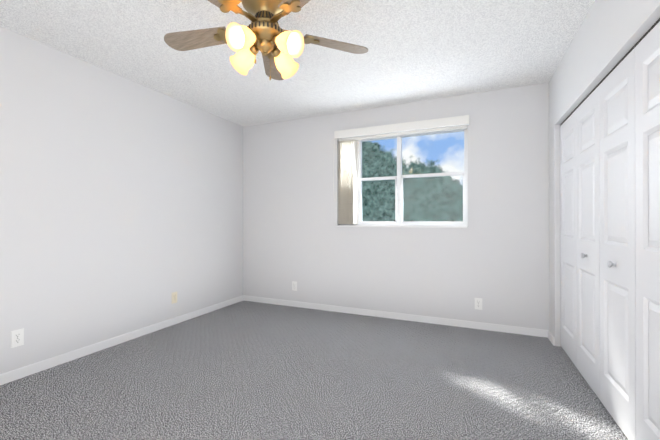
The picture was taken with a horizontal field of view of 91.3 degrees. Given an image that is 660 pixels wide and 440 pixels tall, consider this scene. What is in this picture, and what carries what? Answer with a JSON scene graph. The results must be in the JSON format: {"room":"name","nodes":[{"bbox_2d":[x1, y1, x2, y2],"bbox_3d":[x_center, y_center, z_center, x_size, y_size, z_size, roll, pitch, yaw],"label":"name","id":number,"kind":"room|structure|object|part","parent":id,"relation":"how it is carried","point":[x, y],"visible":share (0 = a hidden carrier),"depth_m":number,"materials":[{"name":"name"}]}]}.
{"room":"empty bedroom","nodes":[
{"label":"empty bedroom","id":0,"kind":"room"},
{"bbox_2d":[0,26,242,373],"bbox_3d":[-2.155,-0.099,2.649,0.200,2.440,4.605,0,0,24],"label":"wall","id":1,"kind":"structure","parent":0,"point":[121,205],"depth_m":2.80,"materials":[{"name":"white paint"}]},
{"bbox_2d":[11,328,23,347],"bbox_3d":[-2.203,0.833,2.275,0.008,0.118,0.072,0,0,24],"label":"electrical outlet","id":2,"kind":"object","parent":1,"relation":"attached to","point":[17,337],"visible":1,"depth_m":2.27,"materials":[{"name":"white plastic"}]},
{"bbox_2d":[0,295,243,384],"bbox_3d":[-2.055,1.085,2.602,0.018,0.072,4.205,0,0,24],"label":"baseboard","id":3,"kind":"structure","parent":1,"relation":"attached to","point":[18,373],"depth_m":2.78,"materials":[{"name":"white wood"}]},
{"bbox_2d":[172,292,176,303],"bbox_3d":[-1.676,0.839,3.482,0.008,0.118,0.072,0,0,24],"label":"electrical outlet","id":4,"kind":"object","parent":1,"relation":"attached to","point":[174,297],"visible":1,"depth_m":3.48,"materials":[{"name":"beige plastic"}]},
{"bbox_2d":[0,0,594,126],"bbox_3d":[-0.083,-1.371,1.748,4.720,0.100,4.605,0,0,24],"label":"ceiling","id":5,"kind":"structure","parent":0,"point":[420,50],"depth_m":2.48,"materials":[{"name":"white paint"}]},
{"bbox_2d":[164,0,367,79],"bbox_3d":[-0.384,-1.052,1.731,1.185,0.538,1.179,0,0,24],"label":"fan","id":6,"kind":"object","parent":5,"relation":"hanging from","point":[264,33],"visible":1,"depth_m":1.72,"materials":[{"name":"brown wood"}]},
{"bbox_3d":[-0.755,-1.035,1.844,0.414,0.034,0.179,0,0,24],"label":"blade","id":7,"kind":"part","parent":6,"relation":"part of","materials":[{"name":"brown wood"}]},
{"bbox_3d":[-0.571,-1.036,1.395,0.167,0.034,0.414,0,0,24],"label":"blade","id":8,"kind":"part","parent":6,"relation":"part of","materials":[{"name":"brown wood"}]},
{"bbox_3d":[-0.442,-0.900,1.619,0.124,0.133,0.158,0,0,24],"label":"lamp shade","id":9,"kind":"part","parent":6,"relation":"part of","materials":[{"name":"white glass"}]},
{"bbox_3d":[-0.479,-0.899,1.840,0.158,0.133,0.124,0,0,24],"label":"lamp shade","id":10,"kind":"part","parent":6,"relation":"part of","materials":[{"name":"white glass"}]},
{"bbox_3d":[-0.381,-1.034,2.157,0.275,0.034,0.395,0,0,24],"label":"blade","id":11,"kind":"part","parent":6,"relation":"part of","materials":[{"name":"brown wood"}]},
{"bbox_3d":[-0.258,-0.899,1.877,0.124,0.133,0.158,0,0,24],"label":"lamp shade","id":12,"kind":"part","parent":6,"relation":"part of","materials":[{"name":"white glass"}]},
{"bbox_3d":[-0.221,-0.899,1.656,0.158,0.133,0.124,0,0,24],"label":"lamp shade","id":13,"kind":"part","parent":6,"relation":"part of","materials":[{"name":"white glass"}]},
{"bbox_3d":[-0.083,-1.036,1.437,0.399,0.034,0.265,0,0,24],"label":"blade","id":14,"kind":"part","parent":6,"relation":"part of","materials":[{"name":"brown wood"}]},
{"bbox_3d":[0.026,-1.035,1.904,0.344,0.034,0.351,0,0,24],"label":"blade","id":15,"kind":"part","parent":6,"relation":"part of","materials":[{"name":"brown wood"}]},
{"bbox_2d":[0,301,627,439],"bbox_3d":[-0.083,1.169,1.741,4.720,0.100,4.605,0,0,24],"label":"floor","id":16,"kind":"structure","parent":0,"point":[245,370],"depth_m":2.17,"materials":[{"name":"carpet"}]},
{"bbox_2d":[243,83,548,329],"bbox_3d":[0.569,-0.095,3.863,3.820,2.440,0.200,0,0,24],"label":"wall","id":17,"kind":"structure","parent":0,"point":[494,255],"depth_m":3.59,"materials":[{"name":"white paint"}]},
{"bbox_2d":[292,281,296,290],"bbox_3d":[-0.462,0.859,4.197,0.072,0.118,0.008,0,0,24],"label":"electrical outlet","id":18,"kind":"object","parent":17,"relation":"attached to","point":[294,285],"visible":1,"depth_m":4.20,"materials":[{"name":"white plastic"}]},
{"bbox_2d":[244,295,551,338],"bbox_3d":[0.447,1.089,3.793,3.590,0.072,0.018,0,0,24],"label":"baseboard","id":19,"kind":"structure","parent":17,"relation":"attached to","point":[384,314],"depth_m":3.58,"materials":[{"name":"white wood"}]},
{"bbox_2d":[333,126,467,225],"bbox_3d":[0.772,-0.471,3.746,1.522,1.070,0.174,0,0,24],"label":"window","id":20,"kind":"structure","parent":17,"relation":"in","point":[350,170],"depth_m":3.90,"materials":[{"name":"white"}]},
{"bbox_3d":[0.061,-0.619,3.964,0.044,0.752,0.004,0,0,24],"label":"blind cord","id":21,"kind":"part","parent":20,"relation":"part of","materials":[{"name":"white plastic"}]},
{"bbox_2d":[339,125,466,141],"bbox_3d":[0.786,-0.987,3.719,1.463,0.033,0.045,0,0,24],"label":"blind headrail","id":22,"kind":"object","parent":20,"relation":"attached to","point":[452,128],"visible":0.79,"depth_m":3.66,"materials":[{"name":"white plastic"}]},
{"label":"glass","id":23,"kind":"part","parent":20,"relation":"part of","materials":[{"name":"clear glass"}]},
{"bbox_2d":[334,115,468,139],"bbox_3d":[0.754,-1.036,3.645,1.503,0.090,0.054,0,0,24],"label":"window valance","id":24,"kind":"object","parent":17,"relation":"attached to","point":[433,123],"visible":1,"depth_m":3.58,"materials":[{"name":"white"}]},
{"bbox_2d":[337,225,467,227],"bbox_3d":[0.793,0.074,3.733,1.469,0.020,0.178,0,0,24],"label":"window sill","id":25,"kind":"structure","parent":17,"relation":"attached to","point":[402,226],"depth_m":3.62,"materials":[{"name":"white wood"}]},
{"bbox_2d":[475,298,481,309],"bbox_3d":[1.531,0.865,3.327,0.072,0.118,0.008,0,0,24],"label":"electrical outlet","id":26,"kind":"object","parent":17,"relation":"attached to","point":[478,303],"visible":1,"depth_m":3.33,"materials":[{"name":"white plastic"}]},
{"bbox_2d":[549,0,659,346],"bbox_3d":[1.270,-0.103,1.045,0.120,2.440,4.405,0,0,24],"label":"wall","id":27,"kind":"structure","parent":0,"point":[608,35],"depth_m":2.18,"materials":[{"name":"white paint"}]},
{"bbox_2d":[561,18,659,124],"bbox_3d":[1.676,-0.842,1.985,0.026,0.015,1.904,0,0,24],"label":"door track","id":28,"kind":"object","parent":27,"relation":"attached to","point":[636,44],"visible":0.33,"depth_m":1.73,"materials":[{"name":"grey metal"}]},
{"bbox_2d":[560,110,576,367],"bbox_3d":[1.961,0.140,2.635,0.034,1.938,0.470,0,0,24],"label":"closet door leaf","id":29,"kind":"structure","parent":28,"relation":"hanging from","point":[568,306],"depth_m":2.63,"materials":[{"name":"white wood"}]},
{"bbox_2d":[576,86,599,399],"bbox_3d":[1.771,0.139,2.200,0.034,1.938,0.470,0,0,24],"label":"closet door leaf","id":30,"kind":"structure","parent":28,"relation":"hanging from","point":[587,241],"depth_m":2.18,"materials":[{"name":"white wood"}]},
{"bbox_2d":[599,48,635,439],"bbox_3d":[1.581,0.138,1.765,0.034,1.938,0.470,0,0,24],"label":"closet door leaf","id":31,"kind":"structure","parent":28,"relation":"hanging from","point":[617,240],"depth_m":1.74,"materials":[{"name":"white wood"}]},
{"bbox_2d":[635,21,659,439],"bbox_3d":[1.391,0.137,1.330,0.034,1.938,0.470,0,0,24],"label":"closet door leaf","id":32,"kind":"structure","parent":28,"relation":"hanging from","point":[647,149],"depth_m":1.46,"materials":[{"name":"white wood"}]},
{"label":"outside","id":33,"kind":"structure","parent":0,"visible":0},
{"bbox_2d":[362,131,463,220],"bbox_3d":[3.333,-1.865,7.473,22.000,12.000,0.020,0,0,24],"label":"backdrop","id":34,"kind":"structure","parent":33,"point":[452,142],"depth_m":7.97,"materials":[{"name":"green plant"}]}
]}

